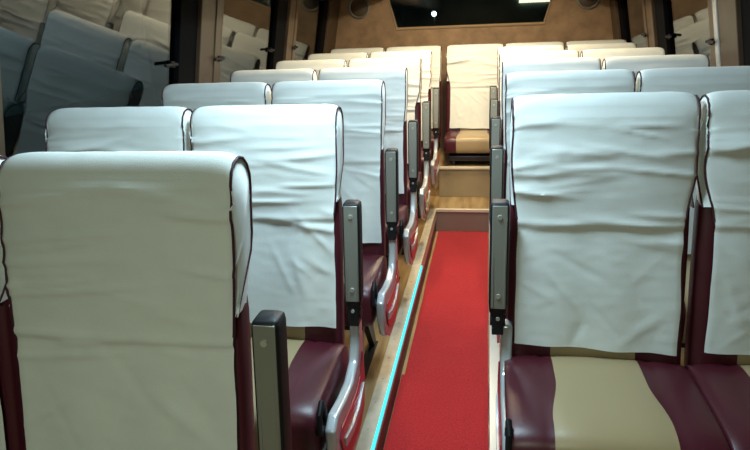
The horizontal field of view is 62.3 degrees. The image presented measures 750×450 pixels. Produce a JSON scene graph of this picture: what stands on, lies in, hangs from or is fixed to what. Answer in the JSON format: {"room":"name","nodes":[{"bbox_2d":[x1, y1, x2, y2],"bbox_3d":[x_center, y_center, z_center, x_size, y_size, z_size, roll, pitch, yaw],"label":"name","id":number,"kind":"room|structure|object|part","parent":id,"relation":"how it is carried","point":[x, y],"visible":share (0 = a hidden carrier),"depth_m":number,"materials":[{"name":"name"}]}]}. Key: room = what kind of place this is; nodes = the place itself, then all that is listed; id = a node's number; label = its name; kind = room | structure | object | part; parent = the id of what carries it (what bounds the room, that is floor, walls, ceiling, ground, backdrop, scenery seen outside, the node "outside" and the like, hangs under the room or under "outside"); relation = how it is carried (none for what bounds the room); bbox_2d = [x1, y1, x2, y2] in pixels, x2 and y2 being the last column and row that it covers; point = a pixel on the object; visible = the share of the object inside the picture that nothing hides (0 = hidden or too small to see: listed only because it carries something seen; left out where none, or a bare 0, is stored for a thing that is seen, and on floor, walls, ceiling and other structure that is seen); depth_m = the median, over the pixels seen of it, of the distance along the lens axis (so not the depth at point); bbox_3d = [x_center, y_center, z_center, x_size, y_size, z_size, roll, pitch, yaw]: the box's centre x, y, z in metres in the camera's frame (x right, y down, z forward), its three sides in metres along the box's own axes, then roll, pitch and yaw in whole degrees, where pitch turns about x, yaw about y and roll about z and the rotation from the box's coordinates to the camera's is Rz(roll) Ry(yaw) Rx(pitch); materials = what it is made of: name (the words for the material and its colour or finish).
{"room":"vehicle interior","nodes":[
{"label":"vehicle interior","id":0,"kind":"room"},
{"bbox_2d":[0,72,5,155],"bbox_3d":[-1.100,-0.334,1.550,0.222,0.740,0.370,1,18,10],"label":"pillar","id":1,"kind":"structure","parent":0,"point":[2,140],"depth_m":1.75,"materials":[{"name":"brown"}]},
{"bbox_2d":[173,0,223,83],"bbox_3d":[-0.847,-0.795,2.938,0.222,0.740,0.420,1,18,10],"label":"pillar","id":2,"kind":"structure","parent":0,"point":[199,23],"depth_m":2.87,"materials":[{"name":"brown wood"}]},
{"bbox_3d":[-0.880,-0.757,2.823,0.198,0.740,0.170,1,18,10],"label":"window post","id":3,"kind":"part","parent":2,"relation":"part of","materials":[{"name":"black rubber"}]},
{"bbox_2d":[214,55,224,61],"bbox_3d":[-0.776,-0.821,3.066,0.025,0.028,0.110,1,18,10],"label":"window latch","id":4,"kind":"object","parent":2,"relation":"attached to","point":[220,58],"depth_m":3.07,"materials":[{"name":"black plastic"}]},
{"bbox_3d":[-0.769,-0.821,3.065,0.011,0.014,0.110,1,18,10],"label":"latch handle","id":5,"kind":"part","parent":4,"relation":"part of","materials":[{"name":"black plastic"}]},
{"bbox_2d":[269,0,299,69],"bbox_3d":[-0.625,-1.200,4.154,0.222,0.740,0.400,1,18,10],"label":"pillar","id":6,"kind":"structure","parent":0,"point":[285,21],"depth_m":4.08,"materials":[{"name":"brown wood"}]},
{"bbox_3d":[-0.654,-1.169,4.062,0.198,0.740,0.200,1,18,10],"label":"window post","id":7,"kind":"part","parent":6,"relation":"part of","materials":[{"name":"black rubber"}]},
{"bbox_2d":[317,0,339,53],"bbox_3d":[-0.423,-1.573,5.276,0.216,0.740,0.460,1,18,10],"label":"pillar","id":8,"kind":"structure","parent":0,"point":[326,39],"depth_m":5.16,"materials":[{"name":"brown wood"}]},
{"bbox_3d":[-0.461,-1.520,5.119,0.198,0.740,0.120,1,18,10],"label":"window post","id":9,"kind":"part","parent":8,"relation":"part of","materials":[{"name":"black rubber"}]},
{"bbox_2d":[383,231,488,448],"bbox_3d":[0.154,1.003,1.830,0.500,0.030,6.050,1,18,10],"label":"floor","id":10,"kind":"structure","parent":0,"point":[434,243],"depth_m":3.22,"materials":[{"name":"red carpet"}]},
{"bbox_2d":[383,374,488,449],"bbox_3d":[-0.018,1.263,0.958,0.384,0.010,3.800,1,18,10],"label":"carpet runner","id":11,"kind":"object","parent":10,"relation":"on","point":[430,412],"visible":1,"depth_m":2.47,"materials":[{"name":"carpet"}]},
{"bbox_2d":[405,231,487,379],"bbox_3d":[0.473,0.388,3.619,0.372,0.009,2.188,1,18,10],"label":"carpet runner","id":12,"kind":"object","parent":10,"relation":"on","point":[450,339],"visible":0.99,"depth_m":3.35,"materials":[{"name":"carpet"}]},
{"bbox_2d":[430,148,489,195],"bbox_3d":[0.778,-0.365,5.288,2.520,0.445,0.780,1,18,10],"label":"floor","id":13,"kind":"structure","parent":0,"point":[443,157],"depth_m":4.97,"materials":[{"name":"brown wood"}]},
{"bbox_2d":[330,47,384,56],"bbox_3d":[-0.157,-0.859,5.110,0.455,1.135,0.476,1,18,10],"label":"seat","id":14,"kind":"object","parent":13,"relation":"on","point":[378,49],"visible":0.08,"depth_m":5.09,"materials":[{"name":"white fabric"}]},
{"bbox_2d":[386,46,441,158],"bbox_3d":[0.302,-0.851,5.029,0.455,1.136,0.476,1,18,10],"label":"seat","id":15,"kind":"object","parent":13,"relation":"on","point":[436,50],"visible":0.24,"depth_m":5.00,"materials":[{"name":"white fabric"}]},
{"bbox_2d":[431,131,439,152],"bbox_3d":[0.295,-0.671,5.009,0.435,0.146,0.325,1,18,10],"label":"seat cushion","id":16,"kind":"object","parent":15,"relation":"on","point":[432,137],"depth_m":4.85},
{"bbox_3d":[0.318,-1.077,5.097,0.448,0.722,0.179,1,18,10],"label":"backrest","id":17,"kind":"part","parent":15,"relation":"part of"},
{"bbox_2d":[439,169,489,196],"bbox_3d":[0.704,-0.332,4.888,0.397,0.225,0.011,1,18,10],"label":"trim","id":18,"kind":"structure","parent":13,"relation":"attached to","point":[452,182],"depth_m":4.88,"materials":[{"name":"beige laminate"}]},
{"bbox_2d":[439,166,489,168],"bbox_3d":[0.698,-0.446,4.844,0.397,0.020,0.030,1,18,10],"label":"trim","id":19,"kind":"structure","parent":13,"relation":"attached to","point":[440,167],"depth_m":4.83,"materials":[{"name":"beige"}]},
{"bbox_2d":[444,44,503,164],"bbox_3d":[0.787,-0.843,4.943,0.456,1.136,0.476,1,18,10],"label":"seat","id":20,"kind":"object","parent":13,"relation":"on","point":[471,69],"visible":0.85,"depth_m":4.94,"materials":[{"name":"white fabric"}]},
{"bbox_2d":[444,130,489,152],"bbox_3d":[0.780,-0.663,4.923,0.435,0.146,0.325,1,18,10],"label":"seat cushion","id":21,"kind":"object","parent":20,"relation":"on","point":[456,141],"depth_m":4.79,"materials":[{"name":"leather"}]},
{"bbox_3d":[0.803,-1.069,5.012,0.448,0.722,0.179,1,18,10],"label":"backrest","id":22,"kind":"part","parent":20,"relation":"part of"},
{"bbox_3d":[0.797,-0.579,5.026,0.380,0.042,0.390,1,18,10],"label":"seat frame","id":23,"kind":"part","parent":20,"relation":"part of","materials":[{"name":"grey metal"}]},
{"bbox_3d":[0.801,-1.113,4.999,0.456,0.658,0.197,1,18,10],"label":"seat","id":24,"kind":"part","parent":20,"relation":"part of","materials":[{"name":"white fabric"}]},
{"bbox_2d":[505,41,563,46],"bbox_3d":[1.240,-0.835,4.863,0.455,1.136,0.476,1,18,10],"label":"seat","id":25,"kind":"object","parent":13,"relation":"on","point":[556,42],"visible":0.09,"depth_m":4.85,"materials":[{"name":"white fabric"}]},
{"bbox_2d":[565,39,626,49],"bbox_3d":[1.694,-0.827,4.783,0.455,1.136,0.476,1,18,10],"label":"seat","id":26,"kind":"object","parent":13,"relation":"on","point":[616,40],"visible":0.09,"depth_m":4.77,"materials":[{"name":"white fabric"}]},
{"bbox_2d":[335,0,612,147],"bbox_3d":[0.819,-1.263,5.431,2.640,2.060,0.060,1,18,10],"label":"wall","id":27,"kind":"structure","parent":0,"point":[566,21],"depth_m":5.30,"materials":[{"name":"wood"}]},
{"bbox_2d":[348,0,369,18],"bbox_3d":[-0.138,-1.879,5.355,0.190,0.190,0.020,1,18,10],"label":"speaker","id":28,"kind":"object","parent":27,"relation":"attached to","point":[358,9],"visible":1,"depth_m":5.35},
{"bbox_2d":[351,0,367,16],"bbox_3d":[-0.138,-1.878,5.355,0.160,0.160,0.018,1,18,10],"label":"grille","id":29,"kind":"object","parent":28,"relation":"attached to","point":[359,8],"depth_m":5.35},
{"bbox_2d":[388,0,551,30],"bbox_3d":[0.789,-1.913,5.194,1.499,0.501,0.040,1,18,10],"label":"window","id":30,"kind":"structure","parent":27,"relation":"in","point":[407,14],"depth_m":5.25,"materials":[{"name":"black glass"}]},
{"bbox_2d":[577,0,599,8],"bbox_3d":[1.732,-1.846,5.025,0.190,0.190,0.020,1,18,10],"label":"speaker","id":31,"kind":"object","parent":27,"relation":"attached to","point":[585,4],"visible":1,"depth_m":5.04},
{"bbox_2d":[580,0,597,6],"bbox_3d":[1.732,-1.846,5.024,0.160,0.160,0.018,1,18,10],"label":"grille","id":32,"kind":"object","parent":31,"relation":"attached to","point":[583,3],"depth_m":5.04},
{"bbox_2d":[345,196,684,449],"bbox_3d":[0.170,0.866,1.968,2.520,0.205,6.400,1,18,10],"label":"floor","id":33,"kind":"structure","parent":0,"point":[404,270],"depth_m":3.18,"materials":[{"name":"brown wood"}]},
{"bbox_2d":[0,155,25,449],"bbox_3d":[-0.940,0.469,1.155,0.460,1.136,0.546,1,18,10],"label":"seat","id":34,"kind":"object","parent":33,"relation":"on","point":[12,431],"visible":0.3,"depth_m":1.20,"materials":[{"name":"dark red leather"},{"name":"white cotton"}]},
{"bbox_3d":[-0.920,0.186,1.242,0.455,0.653,0.197,1,18,10],"label":"seat","id":35,"kind":"part","parent":34,"relation":"part of","materials":[{"name":"white fabric"}]},
{"bbox_3d":[-0.918,0.232,1.256,0.448,0.722,0.179,1,18,10],"label":"backrest","id":36,"kind":"part","parent":34,"relation":"part of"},
{"bbox_2d":[45,106,191,151],"bbox_3d":[-0.791,0.254,1.835,0.460,1.136,0.546,1,18,10],"label":"seat","id":37,"kind":"object","parent":33,"relation":"on","point":[158,128],"visible":0.2,"depth_m":1.84,"materials":[{"name":"dark red leather"},{"name":"white cotton"}]},
{"bbox_2d":[0,151,291,449],"bbox_3d":[-0.431,0.480,1.059,0.546,1.136,0.551,1,18,10],"label":"seat","id":38,"kind":"object","parent":33,"relation":"on","point":[127,272],"visible":1,"depth_m":1.10,"materials":[{"name":"dark red leather"},{"name":"white cotton"},{"name":"silver and black plastic"}]},
{"bbox_3d":[-0.450,0.242,1.167,0.448,0.722,0.179,1,18,10],"label":"backrest","id":39,"kind":"part","parent":38,"relation":"part of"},
{"bbox_3d":[-0.175,0.298,1.066,0.049,0.298,0.083,1,18,10],"label":"armrest","id":40,"kind":"part","parent":38,"relation":"part of","materials":[{"name":"black plastic"}]},
{"bbox_2d":[162,82,271,110],"bbox_3d":[-0.672,0.025,2.515,0.460,1.136,0.546,1,18,10],"label":"seat","id":41,"kind":"object","parent":33,"relation":"on","point":[192,96],"visible":0.18,"depth_m":2.52,"materials":[{"name":"dark red leather"},{"name":"white cotton"}]},
{"bbox_2d":[230,69,317,87],"bbox_3d":[-0.548,-0.201,3.196,0.460,1.136,0.546,1,18,10],"label":"seat","id":42,"kind":"object","parent":33,"relation":"on","point":[273,76],"visible":0.09,"depth_m":3.20,"materials":[{"name":"white fabric"}]},
{"bbox_2d":[189,104,364,449],"bbox_3d":[-0.305,0.264,1.743,0.520,1.135,0.551,1,18,10],"label":"seat","id":43,"kind":"object","parent":33,"relation":"on","point":[303,232],"visible":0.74,"depth_m":1.76,"materials":[{"name":"white fabric"}]},
{"bbox_3d":[-0.313,-0.031,1.832,0.442,0.628,0.196,1,18,10],"label":"seat","id":44,"kind":"part","parent":43,"relation":"part of","materials":[{"name":"white fabric"}]},
{"bbox_3d":[-0.311,0.027,1.849,0.436,0.722,0.179,1,18,10],"label":"backrest","id":45,"kind":"part","parent":43,"relation":"part of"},
{"bbox_2d":[251,337,348,449],"bbox_3d":[-0.338,0.467,1.735,0.460,0.178,0.395,1,18,10],"label":"seat cushion","id":46,"kind":"object","parent":43,"relation":"on","point":[317,366],"depth_m":1.64,"materials":[{"name":"leather"}]},
{"bbox_3d":[-0.131,0.472,1.525,0.015,0.088,0.074,1,18,10],"label":"recline lever","id":47,"kind":"part","parent":43,"relation":"part of","materials":[{"name":"black plastic"}]},
{"bbox_3d":[-0.078,0.476,1.710,0.028,0.355,0.378,1,18,10],"label":"panel","id":48,"kind":"part","parent":43,"relation":"part of","materials":[{"name":"silver metal"}]},
{"bbox_3d":[-0.061,0.082,1.752,0.049,0.298,0.083,1,18,10],"label":"armrest","id":49,"kind":"part","parent":43,"relation":"part of","materials":[{"name":"black plastic"}]},
{"bbox_2d":[275,59,346,75],"bbox_3d":[-0.422,-0.431,3.875,0.460,1.136,0.546,1,18,10],"label":"seat","id":50,"kind":"object","parent":33,"relation":"on","point":[317,65],"visible":0.13,"depth_m":3.88,"materials":[{"name":"white fabric"}]},
{"bbox_2d":[271,79,398,378],"bbox_3d":[-0.176,0.036,2.421,0.518,1.135,0.549,1,18,10],"label":"seat","id":51,"kind":"object","parent":33,"relation":"on","point":[370,175],"visible":0.51,"depth_m":2.43,"materials":[{"name":"white fabric"}]},
{"bbox_3d":[-0.184,-0.259,2.510,0.455,0.630,0.198,1,18,10],"label":"seat","id":52,"kind":"part","parent":51,"relation":"part of","materials":[{"name":"white fabric"}]},
{"bbox_2d":[343,254,386,326],"bbox_3d":[-0.210,0.238,2.414,0.460,0.178,0.395,1,18,10],"label":"seat cushion","id":53,"kind":"object","parent":51,"relation":"on","point":[374,265],"depth_m":2.27,"materials":[{"name":"leather"}]},
{"bbox_3d":[-0.182,-0.203,2.528,0.448,0.722,0.179,1,18,10],"label":"backrest","id":54,"kind":"part","parent":51,"relation":"part of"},
{"bbox_3d":[-0.002,0.243,2.204,0.015,0.088,0.074,1,18,10],"label":"recline lever","id":55,"kind":"part","parent":51,"relation":"part of","materials":[{"name":"black plastic"}]},
{"bbox_3d":[0.051,0.247,2.389,0.028,0.355,0.378,1,18,10],"label":"panel","id":56,"kind":"part","parent":51,"relation":"part of","materials":[{"name":"silver metal"}]},
{"bbox_3d":[0.067,-0.147,2.431,0.049,0.298,0.083,1,18,10],"label":"armrest","id":57,"kind":"part","parent":51,"relation":"part of","materials":[{"name":"black plastic"}]},
{"bbox_2d":[307,52,368,67],"bbox_3d":[-0.293,-0.662,4.553,0.460,1.135,0.546,1,18,10],"label":"seat","id":58,"kind":"object","parent":33,"relation":"on","point":[344,56],"visible":0.08,"depth_m":4.56,"materials":[{"name":"white fabric"}]},
{"bbox_2d":[318,66,418,279],"bbox_3d":[-0.051,-0.190,3.101,0.518,1.136,0.549,1,18,10],"label":"seat","id":59,"kind":"object","parent":33,"relation":"on","point":[395,78],"visible":0.38,"depth_m":3.11,"materials":[{"name":"white fabric"}]},
{"bbox_3d":[-0.059,-0.485,3.191,0.455,0.630,0.197,1,18,10],"label":"seat","id":60,"kind":"part","parent":59,"relation":"part of","materials":[{"name":"white fabric"}]},
{"bbox_3d":[-0.057,-0.428,3.208,0.448,0.722,0.179,1,18,10],"label":"backrest","id":61,"kind":"part","parent":59,"relation":"part of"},
{"bbox_2d":[385,203,408,254],"bbox_3d":[-0.085,0.012,3.095,0.460,0.178,0.395,1,18,10],"label":"seat cushion","id":62,"kind":"object","parent":59,"relation":"on","point":[403,222],"depth_m":2.91,"materials":[{"name":"leather"}]},
{"bbox_3d":[0.123,0.017,2.885,0.015,0.088,0.074,1,18,10],"label":"recline lever","id":63,"kind":"part","parent":59,"relation":"part of","materials":[{"name":"black plastic"}]},
{"bbox_3d":[0.176,0.022,3.070,0.028,0.355,0.378,1,18,10],"label":"panel","id":64,"kind":"part","parent":59,"relation":"part of","materials":[{"name":"silver metal"}]},
{"bbox_3d":[0.192,-0.373,3.112,0.049,0.298,0.083,1,18,10],"label":"armrest","id":65,"kind":"part","parent":59,"relation":"part of","materials":[{"name":"black plastic"}]},
{"bbox_2d":[348,57,430,254],"bbox_3d":[0.072,-0.420,3.781,0.518,1.136,0.549,1,18,10],"label":"seat","id":66,"kind":"object","parent":33,"relation":"on","point":[413,64],"visible":0.32,"depth_m":3.78,"materials":[{"name":"white fabric"}]},
{"bbox_3d":[0.064,-0.713,3.872,0.456,0.634,0.197,1,18,10],"label":"seat","id":67,"kind":"part","parent":66,"relation":"part of","materials":[{"name":"white fabric"}]},
{"bbox_3d":[0.066,-0.658,3.888,0.448,0.722,0.179,1,18,10],"label":"backrest","id":68,"kind":"part","parent":66,"relation":"part of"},
{"bbox_2d":[407,171,421,209],"bbox_3d":[0.038,-0.218,3.775,0.460,0.178,0.395,1,18,10],"label":"seat cushion","id":69,"kind":"object","parent":66,"relation":"on","point":[419,180],"depth_m":3.59,"materials":[{"name":"leather"}]},
{"bbox_3d":[0.298,-0.208,3.750,0.028,0.355,0.378,1,18,10],"label":"panel","id":70,"kind":"part","parent":66,"relation":"part of","materials":[{"name":"silver metal"}]},
{"bbox_3d":[0.315,-0.603,3.792,0.049,0.298,0.083,1,18,10],"label":"armrest","id":71,"kind":"part","parent":66,"relation":"part of","materials":[{"name":"black plastic"}]},
{"bbox_2d":[356,208,435,449],"bbox_3d":[-0.080,0.853,1.817,0.049,0.082,6.040,1,18,10],"label":"trim","id":72,"kind":"structure","parent":33,"relation":"attached to","point":[368,431],"depth_m":2.68,"materials":[{"name":"wood"}]},
{"bbox_2d":[371,266,421,449],"bbox_3d":[-0.117,0.940,1.457,0.010,0.018,4.500,1,18,10],"label":"led strip","id":73,"kind":"object","parent":72,"relation":"attached to","point":[420,271],"visible":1,"depth_m":2.50,"materials":[{"name":"teal"}]},
{"bbox_2d":[369,50,439,217],"bbox_3d":[0.197,-0.651,4.460,0.518,1.136,0.549,1,18,10],"label":"seat","id":74,"kind":"object","parent":33,"relation":"on","point":[426,56],"visible":0.28,"depth_m":4.46,"materials":[{"name":"white fabric"}]},
{"bbox_3d":[0.189,-0.946,4.550,0.455,0.631,0.197,1,18,10],"label":"seat","id":75,"kind":"part","parent":74,"relation":"part of","materials":[{"name":"white fabric"}]},
{"bbox_3d":[0.191,-0.889,4.567,0.448,0.722,0.179,1,18,10],"label":"backrest","id":76,"kind":"part","parent":74,"relation":"part of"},
{"bbox_2d":[421,147,431,178],"bbox_3d":[0.163,-0.449,4.454,0.460,0.178,0.395,1,18,10],"label":"seat cushion","id":77,"kind":"object","parent":74,"relation":"on","point":[422,158],"depth_m":4.26,"materials":[{"name":"leather"}]},
{"bbox_3d":[0.424,-0.440,4.429,0.028,0.355,0.378,1,18,10],"label":"panel","id":78,"kind":"part","parent":74,"relation":"part of","materials":[{"name":"silver metal"}]},
{"bbox_3d":[0.440,-0.834,4.471,0.049,0.298,0.083,1,18,10],"label":"armrest","id":79,"kind":"part","parent":74,"relation":"part of","materials":[{"name":"black plastic"}]},
{"bbox_2d":[377,222,435,449],"bbox_3d":[-0.056,0.940,1.840,0.004,0.099,6.038,1,18,10],"label":"trim","id":80,"kind":"structure","parent":33,"relation":"attached to","point":[386,423],"depth_m":2.85,"materials":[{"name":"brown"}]},
{"bbox_2d":[434,208,488,212],"bbox_3d":[0.648,-0.108,4.595,0.417,0.022,0.031,1,18,10],"label":"trim","id":81,"kind":"structure","parent":33,"relation":"attached to","point":[437,209],"depth_m":4.58,"materials":[{"name":"beige"}]},
{"bbox_2d":[436,212,488,231],"bbox_3d":[0.652,-0.025,4.627,0.393,0.157,0.011,1,18,10],"label":"trim","id":82,"kind":"structure","parent":33,"relation":"attached to","point":[445,221],"depth_m":4.62,"materials":[{"name":"laminate"}]},
{"bbox_2d":[488,224,499,449],"bbox_3d":[0.343,0.911,1.748,0.041,0.178,6.020,1,18,10],"label":"trim","id":83,"kind":"structure","parent":33,"relation":"attached to","point":[494,358],"depth_m":2.41,"materials":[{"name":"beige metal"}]},
{"bbox_2d":[489,45,564,115],"bbox_3d":[1.040,-0.632,4.265,0.504,1.136,0.549,1,18,10],"label":"seat","id":84,"kind":"object","parent":33,"relation":"on","point":[493,89],"visible":0.13,"depth_m":4.29,"materials":[{"name":"white fabric"}]},
{"bbox_3d":[0.828,-0.823,4.356,0.049,0.298,0.083,1,18,10],"label":"armrest","id":85,"kind":"part","parent":84,"relation":"part of","materials":[{"name":"black plastic"}]},
{"bbox_3d":[1.082,-0.916,4.350,0.455,0.653,0.197,1,18,10],"label":"seat","id":86,"kind":"part","parent":84,"relation":"part of","materials":[{"name":"white fabric"}]},
{"bbox_2d":[489,50,578,148],"bbox_3d":[0.914,-0.405,3.583,0.504,1.135,0.549,1,18,10],"label":"seat","id":87,"kind":"object","parent":33,"relation":"on","point":[495,107],"visible":0.15,"depth_m":3.62,"materials":[{"name":"white fabric"}]},
{"bbox_3d":[0.702,-0.596,3.674,0.049,0.298,0.083,1,18,10],"label":"armrest","id":88,"kind":"part","parent":87,"relation":"part of","materials":[{"name":"black plastic"}]},
{"bbox_3d":[0.956,-0.689,3.668,0.455,0.651,0.196,1,18,10],"label":"seat","id":89,"kind":"part","parent":87,"relation":"part of","materials":[{"name":"white fabric"}]},
{"bbox_2d":[490,57,600,148],"bbox_3d":[0.791,-0.178,2.900,0.504,1.136,0.549,1,18,10],"label":"seat","id":90,"kind":"object","parent":33,"relation":"on","point":[582,63],"visible":0.12,"depth_m":2.93,"materials":[{"name":"white fabric"}]},
{"bbox_3d":[0.579,-0.369,2.991,0.049,0.298,0.083,1,18,10],"label":"armrest","id":91,"kind":"part","parent":90,"relation":"part of","materials":[{"name":"black plastic"}]},
{"bbox_3d":[0.835,-0.415,2.998,0.448,0.722,0.179,1,18,10],"label":"backrest","id":92,"kind":"part","parent":90,"relation":"part of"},
{"bbox_2d":[489,69,635,343],"bbox_3d":[0.664,0.049,2.218,0.504,1.135,0.549,1,18,10],"label":"seat","id":93,"kind":"object","parent":33,"relation":"on","point":[517,84],"visible":0.16,"depth_m":2.24,"materials":[{"name":"white fabric"}]},
{"bbox_3d":[0.452,-0.142,2.309,0.049,0.298,0.083,1,18,10],"label":"armrest","id":94,"kind":"part","parent":93,"relation":"part of","materials":[{"name":"black plastic"}]},
{"bbox_3d":[0.708,-0.188,2.317,0.448,0.722,0.179,1,18,10],"label":"backrest","id":95,"kind":"part","parent":93,"relation":"part of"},
{"bbox_3d":[0.706,-0.234,2.302,0.455,0.653,0.198,1,18,10],"label":"seat","id":96,"kind":"part","parent":93,"relation":"part of","materials":[{"name":"white fabric"}]},
{"bbox_2d":[566,43,636,57],"bbox_3d":[1.522,-0.626,4.185,0.460,1.136,0.546,1,18,10],"label":"seat","id":97,"kind":"object","parent":33,"relation":"on","point":[578,47],"visible":0.07,"depth_m":4.20,"materials":[{"name":"white fabric"}]},
{"bbox_2d":[489,92,729,449],"bbox_3d":[0.537,0.276,1.536,0.505,1.136,0.549,1,18,10],"label":"seat","id":98,"kind":"object","parent":33,"relation":"on","point":[588,252],"visible":1,"depth_m":1.57,"materials":[{"name":"white fabric"}]},
{"bbox_3d":[0.325,0.085,1.627,0.049,0.298,0.083,1,18,10],"label":"armrest","id":99,"kind":"part","parent":98,"relation":"part of","materials":[{"name":"black plastic"}]},
{"bbox_3d":[0.335,0.480,1.581,0.030,0.355,0.378,1,18,10],"label":"panel","id":100,"kind":"part","parent":98,"relation":"part of","materials":[{"name":"silver metal"}]},
{"bbox_3d":[0.299,0.476,1.393,0.015,0.088,0.074,1,18,10],"label":"recline lever","id":101,"kind":"part","parent":98,"relation":"part of","materials":[{"name":"black plastic"}]},
{"bbox_3d":[0.581,0.039,1.634,0.448,0.722,0.179,1,18,10],"label":"backrest","id":102,"kind":"part","parent":98,"relation":"part of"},
{"bbox_3d":[0.580,-0.007,1.621,0.455,0.654,0.197,1,18,10],"label":"seat","id":103,"kind":"part","parent":98,"relation":"part of","materials":[{"name":"white fabric"}]},
{"bbox_2d":[504,355,729,449],"bbox_3d":[0.553,0.479,1.521,0.460,0.178,0.395,1,18,10],"label":"seat cushion","id":104,"kind":"object","parent":98,"relation":"on","point":[552,402],"depth_m":1.44,"materials":[{"name":"leather"}]},
{"bbox_2d":[580,47,665,67],"bbox_3d":[1.396,-0.399,3.503,0.460,1.135,0.546,1,18,10],"label":"seat","id":105,"kind":"object","parent":33,"relation":"on","point":[601,54],"visible":0.14,"depth_m":3.52,"materials":[{"name":"white fabric"}]},
{"bbox_2d":[601,54,709,77],"bbox_3d":[1.273,-0.172,2.820,0.460,1.136,0.546,1,18,10],"label":"seat","id":106,"kind":"object","parent":33,"relation":"on","point":[632,63],"visible":0.12,"depth_m":2.83,"materials":[{"name":"white fabric"}]},
{"bbox_2d":[635,66,749,347],"bbox_3d":[1.145,0.056,2.138,0.460,1.135,0.546,1,18,10],"label":"seat","id":107,"kind":"object","parent":33,"relation":"on","point":[699,81],"visible":0.17,"depth_m":2.15,"materials":[{"name":"white fabric"}]},
{"bbox_2d":[682,261,689,342],"bbox_3d":[1.140,0.258,2.126,0.460,0.178,0.395,1,18,10],"label":"seat cushion","id":108,"kind":"object","parent":107,"relation":"on","point":[688,262],"depth_m":1.98,"materials":[{"name":"leather"}]},
{"bbox_3d":[1.165,-0.229,2.226,0.455,0.651,0.196,1,18,10],"label":"seat","id":109,"kind":"part","parent":107,"relation":"part of","materials":[{"name":"white fabric"}]},
{"bbox_2d":[684,90,749,449],"bbox_3d":[1.018,0.282,1.456,0.460,1.136,0.546,1,18,10],"label":"seat","id":110,"kind":"object","parent":33,"relation":"on","point":[717,339],"visible":0.91,"depth_m":1.54,"materials":[{"name":"maroon leather"},{"name":"beige leather"},{"name":"white cotton"}]},
{"bbox_2d":[684,364,749,449],"bbox_3d":[1.013,0.485,1.444,0.460,0.178,0.395,1,18,10],"label":"seat cushion","id":111,"kind":"object","parent":110,"relation":"on","point":[725,388],"depth_m":1.46,"materials":[{"name":"leather"}]},
{"bbox_3d":[1.040,0.045,1.557,0.448,0.722,0.179,1,18,10],"label":"backrest","id":112,"kind":"part","parent":110,"relation":"part of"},
{"bbox_3d":[1.039,0.001,1.544,0.456,0.658,0.197,1,18,10],"label":"seat","id":113,"kind":"part","parent":110,"relation":"part of","materials":[{"name":"white fabric"}]},
{"bbox_2d":[609,0,627,42],"bbox_3d":[1.951,-1.548,4.905,0.216,0.740,0.360,1,18,10],"label":"pillar","id":114,"kind":"structure","parent":0,"point":[617,9],"depth_m":4.83,"materials":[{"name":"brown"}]},
{"bbox_3d":[1.940,-1.510,4.791,0.198,0.740,0.120,1,18,10],"label":"window post","id":115,"kind":"part","parent":114,"relation":"part of","materials":[{"name":"black rubber"}]},
{"bbox_2d":[642,0,671,54],"bbox_3d":[1.750,-1.187,3.821,0.222,0.740,0.440,1,18,10],"label":"pillar","id":116,"kind":"structure","parent":0,"point":[655,12],"depth_m":3.76,"materials":[{"name":"brown wood"}]},
{"bbox_3d":[1.742,-1.149,3.706,0.198,0.740,0.200,1,18,10],"label":"window post","id":117,"kind":"part","parent":116,"relation":"part of","materials":[{"name":"black rubber"}]},
{"bbox_2d":[707,0,749,66],"bbox_3d":[1.521,-0.768,2.563,0.222,0.740,0.590,1,18,10],"label":"pillar","id":118,"kind":"structure","parent":0,"point":[729,20],"depth_m":2.60,"materials":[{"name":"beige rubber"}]},
{"bbox_2d":[705,38,714,44],"bbox_3d":[1.514,-0.822,2.787,0.025,0.028,0.110,1,18,10],"label":"window latch","id":119,"kind":"object","parent":118,"relation":"attached to","point":[710,41],"depth_m":2.80,"materials":[{"name":"black plastic"}]},
{"bbox_3d":[1.507,-0.822,2.788,0.011,0.014,0.110,1,18,10],"label":"latch handle","id":120,"kind":"part","parent":119,"relation":"part of","materials":[{"name":"black plastic"}]},
{"bbox_3d":[1.504,-0.716,2.402,0.198,0.740,0.250,1,18,10],"label":"window post","id":121,"kind":"part","parent":118,"relation":"part of","materials":[{"name":"black rubber"}]},
{"bbox_3d":[-1.049,0.321,2.427,0.060,1.050,7.180,1,18,10],"label":"wall","id":122,"kind":"structure","parent":0,"visible":0},
{"bbox_2d":[0,0,175,156],"bbox_3d":[-0.979,-0.542,2.239,0.154,0.700,1.090,1,18,10],"label":"window","id":123,"kind":"structure","parent":122,"relation":"in","point":[55,54],"depth_m":2.07,"materials":[{"name":"clear glass"}]},
{"bbox_2d":[165,61,178,67],"bbox_3d":[-0.885,-0.691,2.680,0.025,0.028,0.110,1,18,10],"label":"window latch","id":124,"kind":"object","parent":123,"relation":"attached to","point":[172,64],"depth_m":2.69,"materials":[{"name":"black plastic"}]},
{"bbox_2d":[220,0,274,82],"bbox_3d":[-0.739,-0.980,3.558,0.154,0.700,0.890,1,18,10],"label":"window","id":125,"kind":"structure","parent":122,"relation":"in","point":[247,24],"depth_m":3.51,"materials":[{"name":"clear glass"}]},
{"bbox_2d":[294,0,323,60],"bbox_3d":[-0.529,-1.363,4.708,0.154,0.700,0.770,1,18,10],"label":"window","id":126,"kind":"structure","parent":122,"relation":"in","point":[309,15],"depth_m":4.71,"materials":[{"name":"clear glass"}]},
{"bbox_3d":[1.491,0.365,1.978,0.060,1.050,7.180,1,18,10],"label":"wall","id":127,"kind":"structure","parent":0,"visible":0},
{"bbox_2d":[624,0,645,47],"bbox_3d":[1.858,-1.354,4.387,0.154,0.700,0.760,1,18,10],"label":"window","id":128,"kind":"structure","parent":127,"relation":"in","point":[634,21],"depth_m":4.43,"materials":[{"name":"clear glass"}]},
{"bbox_2d":[667,0,711,66],"bbox_3d":[1.647,-0.970,3.232,0.154,0.700,0.830,1,18,10],"label":"window","id":129,"kind":"structure","parent":127,"relation":"in","point":[688,19],"depth_m":3.24,"materials":[{"name":"clear glass"}]}
]}

